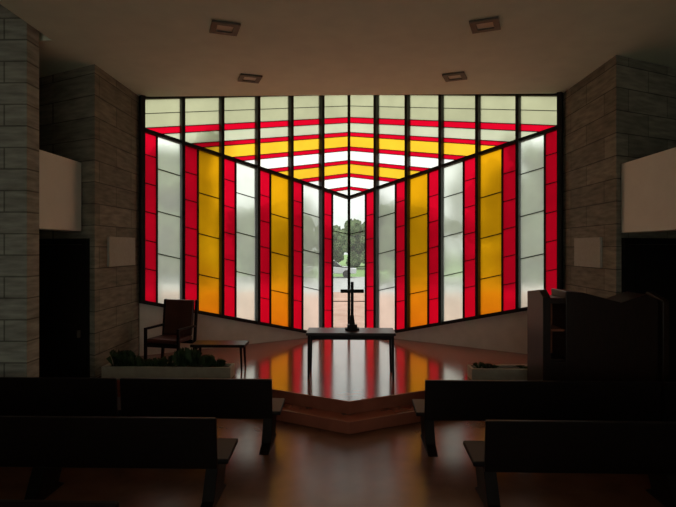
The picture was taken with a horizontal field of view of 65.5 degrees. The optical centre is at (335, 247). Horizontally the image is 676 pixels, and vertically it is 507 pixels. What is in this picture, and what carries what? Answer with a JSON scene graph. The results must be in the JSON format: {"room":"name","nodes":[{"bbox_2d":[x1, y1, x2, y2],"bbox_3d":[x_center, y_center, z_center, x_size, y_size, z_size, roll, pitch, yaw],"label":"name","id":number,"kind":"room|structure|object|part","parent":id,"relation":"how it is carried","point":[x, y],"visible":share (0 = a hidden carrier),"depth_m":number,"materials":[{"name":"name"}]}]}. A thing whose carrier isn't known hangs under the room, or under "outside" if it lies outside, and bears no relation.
{"room":"house of worship","nodes":[
{"label":"house of worship","id":0,"kind":"room"},
{"bbox_2d":[0,4,38,376],"bbox_3d":[-4.846,-0.767,7.474,1.120,6.534,0.290,0,0,2],"label":"wall pier","id":1,"kind":"object","parent":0,"point":[19,41],"visible":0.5,"depth_m":7.32,"materials":[{"name":"stone"}]},
{"bbox_2d":[39,149,80,230],"bbox_3d":[-4.416,-0.855,8.218,0.300,1.150,1.200,0,0,2],"label":"wall","id":2,"kind":"structure","parent":0,"point":[59,176],"depth_m":8.14,"materials":[{"name":"beige paint"}]},
{"bbox_2d":[39,64,138,377],"bbox_3d":[-5.079,-0.272,9.663,2.240,5.544,1.853,0,0,2],"label":"wall","id":3,"kind":"structure","parent":0,"point":[87,117],"depth_m":9.20,"materials":[{"name":"stone"}]},
{"bbox_2d":[39,238,89,377],"bbox_3d":[-4.764,1.169,9.071,1.480,2.658,0.088,0,0,28],"label":"door","id":4,"kind":"structure","parent":3,"relation":"in","point":[64,268],"depth_m":9.00,"materials":[{"name":"black wood"}]},
{"bbox_2d":[107,237,134,266],"bbox_3d":[-3.936,0.065,9.706,0.038,0.530,1.100,0,0,2],"label":"acoustic panel","id":5,"kind":"object","parent":3,"relation":"attached to","point":[120,250],"visible":1,"depth_m":9.60,"materials":[{"name":"beige fabric"}]},
{"bbox_2d":[139,303,307,355],"bbox_3d":[-2.152,1.804,11.835,4.382,1.393,0.240,0,0,-33],"label":"sill","id":6,"kind":"structure","parent":3,"relation":"attached to","point":[208,327],"depth_m":11.38,"materials":[{"name":"paint"}]},
{"bbox_2d":[97,338,526,413],"bbox_3d":[0.272,2.329,10.396,8.420,0.339,5.993,0,0,2],"label":"stage platform","id":7,"kind":"structure","parent":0,"point":[347,376],"depth_m":9.58,"materials":[{"name":"brown wood"}]},
{"bbox_2d":[102,347,234,378],"bbox_3d":[-2.794,1.911,8.854,2.150,0.497,0.344,0,0,2],"label":"planter box","id":8,"kind":"object","parent":7,"relation":"on","point":[188,363],"visible":1,"depth_m":8.73,"materials":[{"name":"concrete"}]},
{"bbox_2d":[144,299,197,359],"bbox_3d":[-3.144,1.590,10.114,0.750,1.140,0.700,0,0,16],"label":"armchair","id":9,"kind":"object","parent":7,"relation":"on","point":[177,325],"visible":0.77,"depth_m":10.29,"materials":[{"name":"leather"}]},
{"bbox_3d":[-3.160,1.740,10.056,0.620,0.080,0.580,0,0,16],"label":"seat","id":10,"kind":"part","parent":9,"relation":"part of","materials":[{"name":"leather"}]},
{"bbox_3d":[-3.073,1.360,10.364,0.620,0.680,0.135,0,0,16],"label":"backrest","id":11,"kind":"part","parent":9,"relation":"part of","materials":[{"name":"leather"}]},
{"bbox_2d":[190,340,248,370],"bbox_3d":[-2.055,1.925,9.397,0.960,0.471,0.440,0,0,2],"label":"table","id":12,"kind":"object","parent":7,"relation":"on","point":[197,344],"visible":0.87,"depth_m":9.24,"materials":[{"name":"brown wood"}]},
{"bbox_2d":[139,95,350,332],"bbox_3d":[-1.771,-0.898,11.938,5.155,6.143,0.190,0,0,-33],"label":"window frame","id":13,"kind":"structure","parent":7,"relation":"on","point":[142,130],"depth_m":11.86,"materials":[{"name":"black metal"}]},
{"bbox_2d":[145,95,347,329],"bbox_3d":[-1.792,-0.915,11.977,5.139,6.110,0.001,0,0,-33],"label":"glass pane","id":14,"kind":"object","parent":13,"relation":"attached to","point":[168,151],"visible":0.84,"depth_m":11.78,"materials":[{"name":"glass"}]},
{"bbox_2d":[145,106,347,329],"bbox_3d":[-1.790,-0.742,11.973,5.142,5.765,0.050,0,0,-33],"label":"bars","id":15,"kind":"object","parent":13,"relation":"attached to","point":[156,157],"visible":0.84,"depth_m":12.04,"materials":[{"name":"black metal"}]},
{"bbox_2d":[348,95,349,323],"bbox_3d":[0.349,-0.901,13.320,0.070,6.118,0.210,0,0,2],"label":"centre mullion","id":16,"kind":"object","parent":7,"relation":"on","point":[348,95],"visible":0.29,"depth_m":13.22,"materials":[{"name":"black metal"}]},
{"bbox_2d":[306,328,395,378],"bbox_3d":[0.264,1.780,8.946,1.480,0.760,0.600,0,0,2],"label":"table","id":17,"kind":"object","parent":7,"relation":"on","point":[312,333],"visible":0.97,"depth_m":8.70,"materials":[{"name":"brown wood"}]},
{"bbox_2d":[340,282,363,329],"bbox_3d":[0.291,0.988,8.995,0.400,0.820,0.140,0,0,2],"label":"cross","id":18,"kind":"object","parent":17,"relation":"on","point":[351,326],"visible":1,"depth_m":8.98,"materials":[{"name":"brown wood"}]},
{"bbox_2d":[347,92,562,332],"bbox_3d":[2.393,-0.898,11.829,5.155,6.143,0.190,0,0,36],"label":"window frame","id":19,"kind":"structure","parent":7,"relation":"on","point":[518,139],"depth_m":11.66,"materials":[{"name":"black metal"}]},
{"bbox_2d":[350,95,556,329],"bbox_3d":[2.417,-0.915,11.867,5.139,6.110,0.001,0,0,36],"label":"glass pane","id":20,"kind":"object","parent":19,"relation":"attached to","point":[532,150],"visible":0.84,"depth_m":11.64,"materials":[{"name":"glass"}]},
{"bbox_2d":[350,106,556,329],"bbox_3d":[2.414,-0.742,11.863,5.142,5.765,0.050,0,0,36],"label":"bars","id":21,"kind":"object","parent":19,"relation":"attached to","point":[545,155],"visible":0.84,"depth_m":11.80,"materials":[{"name":"black metal"}]},
{"bbox_2d":[467,362,526,379],"bbox_3d":[3.179,2.014,8.699,1.900,0.290,0.341,0,0,2],"label":"planter box","id":22,"kind":"object","parent":7,"relation":"on","point":[481,371],"visible":0.53,"depth_m":8.55,"materials":[{"name":"concrete"}]},
{"bbox_2d":[0,419,664,506],"bbox_3d":[0.060,2.560,2.299,13.000,0.120,16.600,0,0,2],"label":"floor","id":23,"kind":"structure","parent":0,"point":[304,466],"depth_m":5.68,"materials":[{"name":"brown wood"}]},
{"bbox_2d":[0,499,118,506],"bbox_3d":[-3.107,2.075,3.594,3.600,0.850,0.817,0,0,2],"label":"pew","id":24,"kind":"object","parent":23,"relation":"on","point":[3,503],"visible":1,"depth_m":3.41,"materials":[{"name":"brown wood"}]},
{"bbox_2d":[0,377,120,416],"bbox_3d":[-3.723,2.075,6.831,2.100,0.850,0.817,0,0,2],"label":"pew","id":25,"kind":"object","parent":23,"relation":"on","point":[19,396],"visible":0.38,"depth_m":6.69,"materials":[{"name":"brown wood"}]},
{"bbox_3d":[-3.718,2.085,7.002,2.100,0.088,0.475,0,0,2],"label":"seat","id":26,"kind":"part","parent":25,"relation":"part of","materials":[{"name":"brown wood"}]},
{"bbox_2d":[0,416,237,506],"bbox_3d":[-2.933,2.075,5.290,3.760,0.850,0.817,0,0,2],"label":"pew","id":27,"kind":"object","parent":23,"relation":"on","point":[46,444],"visible":0.99,"depth_m":5.14,"materials":[{"name":"brown wood"}]},
{"bbox_3d":[-2.985,1.913,5.180,3.660,0.526,0.098,0,0,2],"label":"backrest","id":28,"kind":"part","parent":27,"relation":"part of","materials":[{"name":"brown wood"}]},
{"bbox_3d":[-2.928,2.085,5.461,3.760,0.088,0.475,0,0,2],"label":"seat","id":29,"kind":"part","parent":27,"relation":"part of","materials":[{"name":"brown wood"}]},
{"bbox_2d":[120,378,284,454],"bbox_3d":[-1.708,2.075,6.779,2.030,0.850,0.817,0,0,2],"label":"pew","id":30,"kind":"object","parent":23,"relation":"on","point":[220,398],"visible":0.77,"depth_m":6.64,"materials":[{"name":"brown wood"}]},
{"bbox_3d":[-1.761,1.913,6.668,1.930,0.526,0.098,0,0,2],"label":"backrest","id":31,"kind":"part","parent":30,"relation":"part of","materials":[{"name":"brown wood"}]},
{"bbox_3d":[-1.704,2.085,6.949,2.030,0.088,0.475,0,0,2],"label":"seat","id":32,"kind":"part","parent":30,"relation":"part of","materials":[{"name":"brown wood"}]},
{"bbox_2d":[276,403,420,433],"bbox_3d":[0.202,2.414,7.729,5.000,0.169,1.377,0,0,2],"label":"step","id":33,"kind":"structure","parent":23,"relation":"on","point":[345,423],"depth_m":7.36,"materials":[{"name":"brown wood"}]},
{"bbox_2d":[412,380,661,456],"bbox_3d":[2.525,2.075,6.668,3.000,0.850,0.817,0,0,2],"label":"pew","id":34,"kind":"object","parent":23,"relation":"on","point":[445,400],"visible":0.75,"depth_m":6.53,"materials":[{"name":"brown wood"}]},
{"bbox_3d":[2.530,2.085,6.839,3.000,0.088,0.475,0,0,2],"label":"seat","id":35,"kind":"part","parent":34,"relation":"part of","materials":[{"name":"brown wood"}]},
{"bbox_3d":[2.572,1.913,6.555,2.900,0.526,0.098,0,0,2],"label":"backrest","id":36,"kind":"part","parent":34,"relation":"part of","materials":[{"name":"brown wood"}]},
{"bbox_2d":[463,420,675,506],"bbox_3d":[3.240,2.075,5.128,3.790,0.850,0.817,0,0,2],"label":"pew","id":37,"kind":"object","parent":23,"relation":"on","point":[510,446],"visible":1,"depth_m":5.02,"materials":[{"name":"brown wood"}]},
{"bbox_3d":[3.245,2.085,5.299,3.790,0.088,0.475,0,0,2],"label":"seat","id":38,"kind":"part","parent":37,"relation":"part of","materials":[{"name":"brown wood"}]},
{"bbox_3d":[3.287,1.913,5.016,3.690,0.526,0.098,0,0,2],"label":"backrest","id":39,"kind":"part","parent":37,"relation":"part of","materials":[{"name":"brown wood"}]},
{"bbox_2d":[527,289,668,400],"bbox_3d":[3.824,1.551,7.733,1.760,1.899,0.660,0,0,2],"label":"organ console","id":40,"kind":"object","parent":23,"relation":"on","point":[572,335],"visible":0.7,"depth_m":7.50,"materials":[{"name":"brown wood"}]},
{"bbox_2d":[550,295,565,380],"bbox_3d":[3.180,1.610,7.794,0.250,1.780,0.550,0,0,2],"label":"shelf","id":41,"kind":"object","parent":40,"relation":"attached to","point":[558,302],"depth_m":7.64,"materials":[{"name":"brown wood"}]},
{"bbox_2d":[0,0,675,96],"bbox_3d":[0.096,-3.644,3.674,13.200,1.200,19.550,0,0,2],"label":"ceiling","id":42,"kind":"structure","parent":0,"point":[153,48],"depth_m":7.71,"materials":[{"name":"paint"}]},
{"bbox_2d":[209,20,240,35],"bbox_3d":[-1.521,-3.028,7.242,0.380,0.030,0.380,0,0,-19],"label":"recessed light","id":43,"kind":"object","parent":42,"relation":"in","point":[217,27],"visible":1,"depth_m":7.23,"materials":[{"name":"white metal"}]},
{"bbox_2d":[238,73,261,83],"bbox_3d":[-1.525,-3.028,9.393,0.380,0.030,0.380,0,0,-19],"label":"recessed light","id":44,"kind":"object","parent":42,"relation":"in","point":[250,78],"visible":1,"depth_m":9.35,"materials":[{"name":"metal"}]},
{"bbox_2d":[442,71,466,81],"bbox_3d":[2.114,-3.028,9.298,0.380,0.030,0.380,0,0,22],"label":"recessed light","id":45,"kind":"object","parent":42,"relation":"in","point":[456,76],"visible":1,"depth_m":9.29,"materials":[{"name":"white metal"}]},
{"bbox_2d":[469,16,500,33],"bbox_3d":[2.038,-3.028,7.149,0.380,0.030,0.380,0,0,22],"label":"recessed light","id":46,"kind":"object","parent":42,"relation":"in","point":[492,23],"visible":1,"depth_m":7.13,"materials":[{"name":"metal"}]},
{"bbox_2d":[563,55,675,297],"bbox_3d":[5.575,-0.272,9.284,2.240,5.544,2.053,0,0,2],"label":"wall","id":47,"kind":"structure","parent":0,"point":[624,110],"depth_m":8.74,"materials":[{"name":"stone"}]},
{"bbox_2d":[394,311,526,353],"bbox_3d":[2.768,1.804,11.707,4.382,1.393,0.240,0,0,36],"label":"sill","id":48,"kind":"structure","parent":47,"relation":"attached to","point":[506,332],"depth_m":11.26,"materials":[{"name":"paint"}]},
{"bbox_2d":[574,237,601,267],"bbox_3d":[4.432,0.075,9.237,0.038,0.510,1.000,0,0,2],"label":"acoustic panel","id":49,"kind":"object","parent":47,"relation":"attached to","point":[587,251],"visible":1,"depth_m":9.16,"materials":[{"name":"beige fabric"}]},
{"bbox_2d":[621,238,675,380],"bbox_3d":[5.227,1.169,8.610,1.480,2.658,0.088,0,0,-25],"label":"door","id":50,"kind":"structure","parent":47,"relation":"in","point":[644,268],"depth_m":8.61,"materials":[{"name":"black wood"}]},
{"bbox_2d":[621,147,675,232],"bbox_3d":[4.598,-0.785,5.597,0.300,1.090,5.430,0,0,2],"label":"wall","id":51,"kind":"structure","parent":0,"point":[648,183],"depth_m":7.53,"materials":[{"name":"beige paint"}]},
{"label":"outside","id":52,"kind":"structure","parent":0,"visible":0},
{"bbox_2d":[333,292,364,327],"bbox_3d":[0.579,2.660,22.092,120.000,0.280,15.800,0,0,2],"label":"outdoor pavement","id":53,"kind":"structure","parent":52,"point":[340,309],"depth_m":21.20,"materials":[{"name":"beige concrete"}]},
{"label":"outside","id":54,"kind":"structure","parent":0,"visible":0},
{"bbox_2d":[333,255,364,276],"bbox_3d":[3.220,2.660,122.958,240.000,0.280,154.000,0,0,2],"label":"lawn","id":55,"kind":"structure","parent":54,"point":[360,272],"depth_m":56.38,"materials":[{"name":"green plant"}]},
{"bbox_2d":[333,225,343,262],"bbox_3d":[-1.658,-0.398,72.215,5.979,5.917,6.600,0,0,2],"label":"tree","id":56,"kind":"object","parent":55,"relation":"on","point":[338,255],"visible":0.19,"depth_m":70.34,"materials":[{"name":"green plant"}]},
{"bbox_2d":[336,218,364,266],"bbox_3d":[3.707,-0.480,63.719,7.310,6.033,7.116,0,0,2],"label":"tree","id":57,"kind":"object","parent":55,"relation":"on","point":[357,240],"visible":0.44,"depth_m":62.64,"materials":[{"name":"green plant"}]},
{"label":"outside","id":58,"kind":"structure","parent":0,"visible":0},
{"bbox_2d":[333,277,364,291],"bbox_3d":[0.995,2.660,37.987,120.000,0.280,16.000,0,0,2],"label":"road","id":59,"kind":"structure","parent":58,"point":[339,283],"depth_m":37.32,"materials":[{"name":"concrete"}]},
{"bbox_2d":[333,260,356,277],"bbox_3d":[-0.422,1.778,45.026,4.486,1.476,1.800,0,0,2],"label":"car","id":60,"kind":"object","parent":59,"relation":"on","point":[336,270],"visible":0.42,"depth_m":44.16,"materials":[{"name":"paint"}]}
]}

